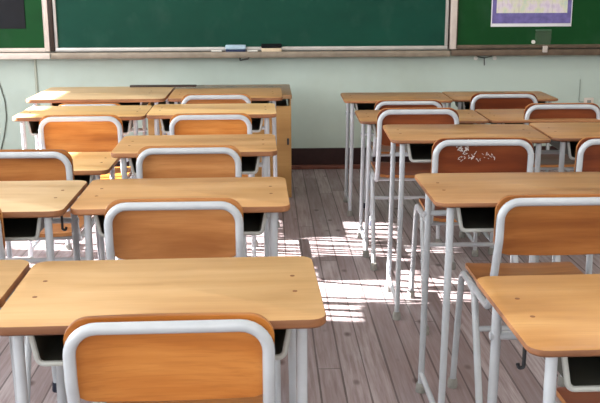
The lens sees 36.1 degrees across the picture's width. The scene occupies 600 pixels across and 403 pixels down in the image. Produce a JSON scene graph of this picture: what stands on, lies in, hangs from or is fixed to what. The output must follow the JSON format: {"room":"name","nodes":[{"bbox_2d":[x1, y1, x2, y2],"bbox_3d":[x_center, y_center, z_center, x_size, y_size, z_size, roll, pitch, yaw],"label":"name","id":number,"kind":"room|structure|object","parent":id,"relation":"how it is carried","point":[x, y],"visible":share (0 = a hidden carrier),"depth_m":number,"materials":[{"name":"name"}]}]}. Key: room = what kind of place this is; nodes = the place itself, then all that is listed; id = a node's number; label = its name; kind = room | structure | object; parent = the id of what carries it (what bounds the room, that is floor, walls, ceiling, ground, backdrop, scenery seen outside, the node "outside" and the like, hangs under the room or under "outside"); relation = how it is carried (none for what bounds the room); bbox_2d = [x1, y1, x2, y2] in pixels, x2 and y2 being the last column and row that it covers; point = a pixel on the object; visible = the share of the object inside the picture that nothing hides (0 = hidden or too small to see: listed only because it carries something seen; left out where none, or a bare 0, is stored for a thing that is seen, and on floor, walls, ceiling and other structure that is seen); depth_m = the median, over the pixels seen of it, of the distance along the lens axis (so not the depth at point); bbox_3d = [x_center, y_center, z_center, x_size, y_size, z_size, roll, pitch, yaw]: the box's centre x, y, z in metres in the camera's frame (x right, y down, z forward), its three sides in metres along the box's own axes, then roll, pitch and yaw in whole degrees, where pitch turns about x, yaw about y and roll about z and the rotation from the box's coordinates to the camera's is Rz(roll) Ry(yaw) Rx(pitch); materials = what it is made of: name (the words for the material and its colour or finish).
{"room":"classroom","nodes":[
{"label":"classroom","id":0,"kind":"room"},
{"bbox_2d":[0,169,599,402],"bbox_3d":[0.079,0.814,2.381,6.700,0.120,9.055,-1,13,-2],"label":"floor","id":1,"kind":"structure","parent":0,"point":[360,354],"depth_m":3.68,"materials":[{"name":"wood"}]},
{"bbox_2d":[0,260,29,402],"bbox_3d":[-0.869,0.515,1.873,0.600,0.701,0.400,-1,13,-3],"label":"school desk","id":2,"kind":"object","parent":1,"relation":"on","point":[12,272],"visible":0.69,"depth_m":1.91,"materials":[{"name":"brown wood"}]},
{"bbox_2d":[0,209,56,402],"bbox_3d":[-0.960,0.308,2.673,0.395,0.738,0.489,-1,13,-2],"label":"chair","id":3,"kind":"object","parent":1,"relation":"on","point":[28,351],"visible":0.1,"depth_m":2.63,"materials":[{"name":"grey paint"}]},
{"bbox_2d":[0,180,86,260],"bbox_3d":[-0.938,0.322,2.704,0.600,0.697,0.400,-1,13,-2],"label":"school desk","id":4,"kind":"object","parent":1,"relation":"on","point":[27,207],"visible":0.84,"depth_m":2.59,"materials":[{"name":"brown wood"}]},
{"bbox_2d":[0,149,99,261],"bbox_3d":[-0.952,0.139,3.384,0.395,0.741,0.489,-1,13,-2],"label":"chair","id":5,"kind":"object","parent":1,"relation":"on","point":[15,164],"visible":0.33,"depth_m":3.12,"materials":[{"name":"grey paint"}]},
{"bbox_2d":[12,105,152,263],"bbox_3d":[-1.019,-0.092,4.460,0.600,0.697,0.400,-1,13,-3],"label":"school desk","id":6,"kind":"object","parent":1,"relation":"on","point":[129,115],"visible":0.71,"depth_m":4.33,"materials":[{"name":"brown wood"}]},
{"bbox_2d":[38,115,133,249],"bbox_3d":[-0.959,-0.068,4.286,0.395,0.730,0.489,-1,13,-2],"label":"chair","id":7,"kind":"object","parent":1,"relation":"on","point":[69,133],"visible":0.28,"depth_m":4.02,"materials":[{"name":"grey paint"}]},
{"bbox_2d":[68,152,120,259],"bbox_3d":[-1.030,0.132,3.720,0.600,0.601,0.400,-1,13,-2],"label":"school desk","id":8,"kind":"object","parent":1,"relation":"on","point":[88,167],"visible":0.26,"depth_m":3.61,"materials":[{"name":"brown wood"}]},
{"bbox_2d":[59,103,129,209],"bbox_3d":[-1.077,-0.213,4.982,0.371,0.693,0.489,-1,13,-2],"label":"chair","id":9,"kind":"object","parent":1,"relation":"on","point":[63,104],"visible":0.04,"depth_m":4.67,"materials":[{"name":"grey paint"}]},
{"bbox_2d":[26,87,174,148],"bbox_3d":[-1.069,-0.253,5.124,0.715,0.707,0.600,-1,13,-2],"label":"school desk","id":10,"kind":"object","parent":1,"relation":"on","point":[56,96],"visible":0.38,"depth_m":4.92,"materials":[{"name":"brown wood"}]},
{"bbox_2d":[130,85,196,86],"bbox_3d":[-0.788,-0.666,5.309,0.380,0.010,0.036,-1,13,-2],"label":"stick","id":11,"kind":"object","parent":10,"relation":"on","point":[130,85],"visible":1,"depth_m":5.29,"materials":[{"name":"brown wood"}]},
{"bbox_2d":[0,256,325,402],"bbox_3d":[-0.261,0.508,1.904,0.600,0.697,0.400,-1,13,-3],"label":"school desk","id":12,"kind":"object","parent":1,"relation":"on","point":[285,290],"visible":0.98,"depth_m":1.78,"materials":[{"name":"brown wood"}]},
{"bbox_2d":[63,312,274,402],"bbox_3d":[-0.234,0.500,1.866,0.395,0.729,0.489,-1,13,-3],"label":"chair","id":13,"kind":"object","parent":1,"relation":"on","point":[201,357],"visible":1,"depth_m":1.60,"materials":[{"name":"grey paint"}]},
{"bbox_2d":[104,198,243,259],"bbox_3d":[-0.336,0.303,2.682,0.395,0.738,0.489,-1,13,-2],"label":"chair","id":14,"kind":"object","parent":1,"relation":"on","point":[146,228],"visible":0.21,"depth_m":2.41,"materials":[{"name":"grey paint"}]},
{"bbox_2d":[70,177,289,402],"bbox_3d":[-0.335,0.307,2.773,0.600,0.691,0.400,-1,13,-3],"label":"school desk","id":15,"kind":"object","parent":1,"relation":"on","point":[261,199],"visible":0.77,"depth_m":2.67,"materials":[{"name":"beige wood"}]},
{"bbox_2d":[136,145,246,256],"bbox_3d":[-0.390,0.121,3.452,0.395,0.741,0.489,-1,13,-2],"label":"chair","id":16,"kind":"object","parent":1,"relation":"on","point":[175,161],"visible":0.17,"depth_m":3.18,"materials":[{"name":"grey paint"}]},
{"bbox_2d":[111,134,276,256],"bbox_3d":[-0.389,0.116,3.576,0.600,0.695,0.400,-1,13,-3],"label":"school desk","id":17,"kind":"object","parent":1,"relation":"on","point":[251,147],"visible":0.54,"depth_m":3.47,"materials":[{"name":"beige wood"}]},
{"bbox_2d":[146,103,276,176],"bbox_3d":[-0.415,-0.104,4.498,0.600,0.700,0.400,-1,13,-3],"label":"school desk","id":18,"kind":"object","parent":1,"relation":"on","point":[257,112],"visible":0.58,"depth_m":4.36,"materials":[{"name":"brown wood"}]},
{"bbox_2d":[169,113,257,256],"bbox_3d":[-0.398,-0.076,4.309,0.395,0.732,0.489,-1,13,-2],"label":"chair","id":19,"kind":"object","parent":1,"relation":"on","point":[185,123],"visible":0.19,"depth_m":4.03,"materials":[{"name":"grey paint"}]},
{"bbox_2d":[181,94,254,176],"bbox_3d":[-0.435,-0.239,4.990,0.395,0.736,0.489,-1,13,-2],"label":"chair","id":20,"kind":"object","parent":1,"relation":"on","point":[189,98],"visible":0.1,"depth_m":4.69,"materials":[{"name":"grey paint"}]},
{"bbox_2d":[148,84,291,196],"bbox_3d":[-0.492,-0.390,5.848,0.870,0.637,0.600,-1,13,-2],"label":"desk","id":21,"kind":"object","parent":1,"relation":"on","point":[283,118],"visible":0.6,"depth_m":5.62,"materials":[{"name":"brown wood"}]},
{"bbox_2d":[154,99,286,105],"bbox_3d":[-0.494,-0.622,5.814,0.818,0.015,0.518,-1,13,-2],"label":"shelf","id":22,"kind":"object","parent":21,"relation":"attached to","point":[278,103],"depth_m":5.75,"materials":[{"name":"brown wood"}]},
{"bbox_2d":[168,88,282,227],"bbox_3d":[-0.397,-0.245,5.080,0.600,0.707,0.440,-1,13,-2],"label":"school desk","id":23,"kind":"object","parent":1,"relation":"on","point":[257,95],"visible":0.41,"depth_m":4.98,"materials":[{"name":"beige wood"}]},
{"bbox_2d":[340,92,452,215],"bbox_3d":[0.541,-0.279,5.321,0.600,0.657,0.400,0,13,-1],"label":"school desk","id":24,"kind":"object","parent":1,"relation":"on","point":[359,101],"visible":0.53,"depth_m":5.24,"materials":[{"name":"orange wood"}]},
{"bbox_2d":[363,100,442,225],"bbox_3d":[0.566,-0.247,5.122,0.395,0.686,0.489,0,13,-1],"label":"chair","id":25,"kind":"object","parent":1,"relation":"on","point":[385,150],"visible":0.28,"depth_m":4.85,"materials":[{"name":"grey paint"}]},
{"bbox_2d":[363,108,458,270],"bbox_3d":[0.515,-0.094,4.333,0.395,0.749,0.489,0,13,-1],"label":"chair","id":26,"kind":"object","parent":1,"relation":"on","point":[380,171],"visible":0.58,"depth_m":4.09,"materials":[{"name":"grey paint"}]},
{"bbox_2d":[355,110,487,257],"bbox_3d":[0.577,-0.096,4.532,0.600,0.662,0.400,0,13,-1],"label":"school desk","id":27,"kind":"object","parent":1,"relation":"on","point":[369,117],"visible":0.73,"depth_m":4.42,"materials":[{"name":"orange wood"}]},
{"bbox_2d":[383,124,550,320],"bbox_3d":[0.640,0.073,3.696,0.600,0.715,0.400,0,13,0],"label":"school desk","id":28,"kind":"object","parent":1,"relation":"on","point":[418,140],"visible":0.62,"depth_m":3.59,"materials":[{"name":"orange wood"}]},
{"bbox_2d":[407,137,533,334],"bbox_3d":[0.646,0.090,3.554,0.395,0.748,0.489,0,13,0],"label":"chair","id":29,"kind":"object","parent":1,"relation":"on","point":[461,154],"visible":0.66,"depth_m":3.29,"materials":[{"name":"grey paint"}]},
{"bbox_2d":[442,91,557,171],"bbox_3d":[1.154,-0.303,5.429,0.600,0.649,0.400,0,13,-1],"label":"school desk","id":30,"kind":"object","parent":1,"relation":"on","point":[461,99],"visible":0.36,"depth_m":5.34,"materials":[{"name":"orange wood"}]},
{"bbox_2d":[470,93,537,122],"bbox_3d":[1.086,-0.282,5.210,0.395,0.710,0.489,0,13,-1],"label":"chair","id":31,"kind":"object","parent":1,"relation":"on","point":[478,100],"visible":0.12,"depth_m":4.93,"materials":[{"name":"grey paint"}]},
{"bbox_2d":[415,172,599,402],"bbox_3d":[0.655,0.302,2.731,0.600,0.713,0.400,-1,13,-2],"label":"school desk","id":32,"kind":"object","parent":1,"relation":"on","point":[472,199],"visible":0.77,"depth_m":2.65,"materials":[{"name":"orange wood"}]},
{"bbox_2d":[447,193,599,402],"bbox_3d":[0.684,0.293,2.704,0.395,0.741,0.489,-1,13,-2],"label":"chair","id":33,"kind":"object","parent":1,"relation":"on","point":[524,224],"visible":0.61,"depth_m":2.46,"materials":[{"name":"grey paint"}]},
{"bbox_2d":[475,109,599,254],"bbox_3d":[1.188,-0.106,4.572,0.600,0.659,0.400,0,13,-1],"label":"school desk","id":34,"kind":"object","parent":1,"relation":"on","point":[494,116],"visible":0.28,"depth_m":4.39,"materials":[{"name":"orange wood"}]},
{"bbox_2d":[476,274,599,402],"bbox_3d":[0.668,0.531,1.795,0.600,0.695,0.400,-1,13,-3],"label":"school desk","id":35,"kind":"object","parent":1,"relation":"on","point":[556,318],"visible":1,"depth_m":1.67,"materials":[{"name":"brown wood"}]},
{"bbox_2d":[523,103,599,171],"bbox_3d":[1.230,-0.154,4.618,0.395,0.731,0.489,0,13,-1],"label":"chair","id":36,"kind":"object","parent":1,"relation":"on","point":[534,110],"visible":0.21,"depth_m":4.34,"materials":[{"name":"grey paint"}]},
{"bbox_2d":[529,122,599,262],"bbox_3d":[1.251,0.063,3.732,0.600,0.715,0.400,0,13,0],"label":"school desk","id":37,"kind":"object","parent":1,"relation":"on","point":[565,137],"visible":0.49,"depth_m":3.63,"materials":[{"name":"orange wood"}]},
{"bbox_2d":[536,137,599,261],"bbox_3d":[1.172,0.079,3.607,0.395,0.741,0.489,0,13,-1],"label":"chair","id":38,"kind":"object","parent":1,"relation":"on","point":[587,156],"visible":0.19,"depth_m":3.33,"materials":[{"name":"grey paint"}]},
{"bbox_2d":[555,387,599,402],"bbox_3d":[0.725,0.505,1.825,0.395,0.733,0.489,-1,13,-3],"label":"chair","id":39,"kind":"object","parent":1,"relation":"on","point":[565,396],"visible":0.73,"depth_m":1.95,"materials":[{"name":"grey paint"}]},
{"bbox_2d":[0,48,599,149],"bbox_3d":[-0.083,-1.716,6.321,6.700,3.000,0.180,-1,13,-2],"label":"wall","id":40,"kind":"structure","parent":0,"point":[318,108],"depth_m":6.45,"materials":[{"name":"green paint"}]},
{"bbox_2d":[0,84,6,149],"bbox_3d":[-2.074,-0.635,6.404,0.070,0.572,0.008,-1,13,-2],"label":"cable","id":41,"kind":"object","parent":40,"relation":"attached to","point":[0,84],"visible":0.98,"depth_m":6.41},
{"bbox_2d":[0,0,52,58],"bbox_3d":[-2.345,-1.605,6.114,1.302,1.308,0.111,-1,13,-2],"label":"chalkboard","id":42,"kind":"object","parent":40,"relation":"attached to","point":[28,43],"visible":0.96,"depth_m":6.26,"materials":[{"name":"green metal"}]},
{"bbox_2d":[0,0,25,28],"bbox_3d":[-2.162,-1.608,6.143,0.600,0.900,0.006,-1,13,-2],"label":"notice sheet","id":43,"kind":"object","parent":42,"relation":"attached to","point":[12,12],"visible":1,"depth_m":6.23,"materials":[{"name":"black paper"}]},
{"bbox_2d":[0,52,52,58],"bbox_3d":[-2.343,-0.988,6.259,1.302,0.041,0.111,-1,13,-2],"label":"chalk tray","id":44,"kind":"object","parent":42,"relation":"on","point":[3,55],"depth_m":6.22,"materials":[{"name":"beige metal"}]},
{"bbox_2d":[33,59,38,105],"bbox_3d":[-1.822,-0.670,6.405,0.017,0.644,0.012,-1,13,-2],"label":"trim","id":45,"kind":"structure","parent":40,"relation":"attached to","point":[34,60],"depth_m":6.36,"materials":[{"name":"paint"}]},
{"bbox_2d":[42,0,49,51],"bbox_3d":[-1.720,-1.659,6.154,0.030,1.300,0.054,-1,13,-2],"label":"upright","id":46,"kind":"object","parent":40,"relation":"attached to","point":[45,6],"visible":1,"depth_m":6.24,"materials":[{"name":"beige metal"}]},
{"bbox_2d":[47,0,54,51],"bbox_3d":[-1.689,-1.659,6.154,0.028,1.300,0.054,-1,13,-2],"label":"upright","id":47,"kind":"object","parent":40,"relation":"attached to","point":[49,2],"visible":1,"depth_m":6.24,"materials":[{"name":"grey metal"}]},
{"bbox_2d":[51,0,449,60],"bbox_3d":[-0.332,-1.617,6.182,2.716,1.328,0.116,-1,13,-2],"label":"chalkboard","id":48,"kind":"object","parent":40,"relation":"attached to","point":[83,29],"visible":1,"depth_m":6.30,"materials":[{"name":"metal"}]},
{"bbox_2d":[225,45,245,51],"bbox_3d":[-0.439,-1.048,6.299,0.140,0.047,0.048,-1,13,-2],"label":"eraser","id":49,"kind":"object","parent":48,"relation":"on","point":[229,48],"visible":1,"depth_m":6.28,"materials":[{"name":"blue plastic"}]},
{"bbox_2d":[51,50,449,58],"bbox_3d":[-0.330,-1.011,6.328,2.716,0.041,0.111,-1,13,-2],"label":"chalk tray","id":50,"kind":"object","parent":48,"relation":"on","point":[58,54],"depth_m":6.28,"materials":[{"name":"metal"}]},
{"bbox_2d":[261,44,281,51],"bbox_3d":[-0.195,-1.053,6.307,0.140,0.052,0.048,-1,13,-2],"label":"eraser","id":51,"kind":"object","parent":48,"relation":"on","point":[265,47],"visible":1,"depth_m":6.29,"materials":[{"name":"black fabric"}]},
{"bbox_2d":[291,164,364,169],"bbox_3d":[-0.074,-0.245,6.552,6.300,0.029,0.044,-1,13,-2],"label":"trim","id":52,"kind":"structure","parent":40,"relation":"attached to","point":[340,166],"depth_m":6.54,"materials":[{"name":"red wood"}]},
{"bbox_2d":[115,146,557,166],"bbox_3d":[-0.075,-0.318,6.548,6.300,0.118,0.020,-1,13,-2],"label":"baseboard","id":53,"kind":"structure","parent":40,"relation":"attached to","point":[299,156],"depth_m":6.55,"materials":[{"name":"brown wood"}]},
{"bbox_2d":[447,0,449,48],"bbox_3d":[1.024,-1.692,6.254,0.010,1.300,0.039,-1,13,-2],"label":"upright","id":54,"kind":"object","parent":40,"relation":"attached to","point":[449,0],"visible":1,"depth_m":6.35,"materials":[{"name":"grey metal"}]},
{"bbox_2d":[449,0,457,48],"bbox_3d":[1.054,-1.691,6.247,0.046,1.300,0.054,-1,13,-2],"label":"upright","id":55,"kind":"object","parent":40,"relation":"attached to","point":[453,3],"visible":1,"depth_m":6.33,"materials":[{"name":"beige metal"}]},
{"bbox_2d":[448,0,599,55],"bbox_3d":[1.887,-1.655,6.257,1.708,1.304,0.111,-1,13,-2],"label":"chalkboard","id":56,"kind":"object","parent":40,"relation":"attached to","point":[476,36],"visible":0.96,"depth_m":6.38,"materials":[{"name":"green"}]},
{"bbox_2d":[448,48,599,55],"bbox_3d":[1.889,-1.040,6.402,1.708,0.041,0.111,-1,13,-2],"label":"chalk tray","id":57,"kind":"object","parent":56,"relation":"on","point":[458,51],"depth_m":6.34,"materials":[{"name":"grey metal"}]},
{"bbox_2d":[491,0,572,26],"bbox_3d":[1.597,-1.414,6.326,0.562,0.420,0.006,-1,13,-2],"label":"poster","id":58,"kind":"object","parent":56,"relation":"attached to","point":[504,13],"visible":1,"depth_m":6.35,"materials":[{"name":"paper"}]},
{"bbox_2d":[496,0,567,12],"bbox_3d":[1.597,-1.449,6.316,0.492,0.308,0.002,-1,13,-2],"label":"picture","id":59,"kind":"object","parent":58,"relation":"attached to","point":[502,6],"depth_m":6.34},
{"bbox_2d":[535,29,550,51],"bbox_3d":[1.686,-1.107,6.352,0.110,0.151,0.092,-1,13,-2],"label":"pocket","id":60,"kind":"object","parent":56,"relation":"attached to","point":[545,48],"visible":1,"depth_m":6.33,"materials":[{"name":"white"}]},
{"bbox_2d":[579,79,593,102],"bbox_3d":[2.028,-0.771,6.520,0.108,0.185,0.016,-1,13,-2],"label":"wall socket","id":61,"kind":"object","parent":40,"relation":"attached to","point":[586,100],"visible":0.73,"depth_m":6.53,"materials":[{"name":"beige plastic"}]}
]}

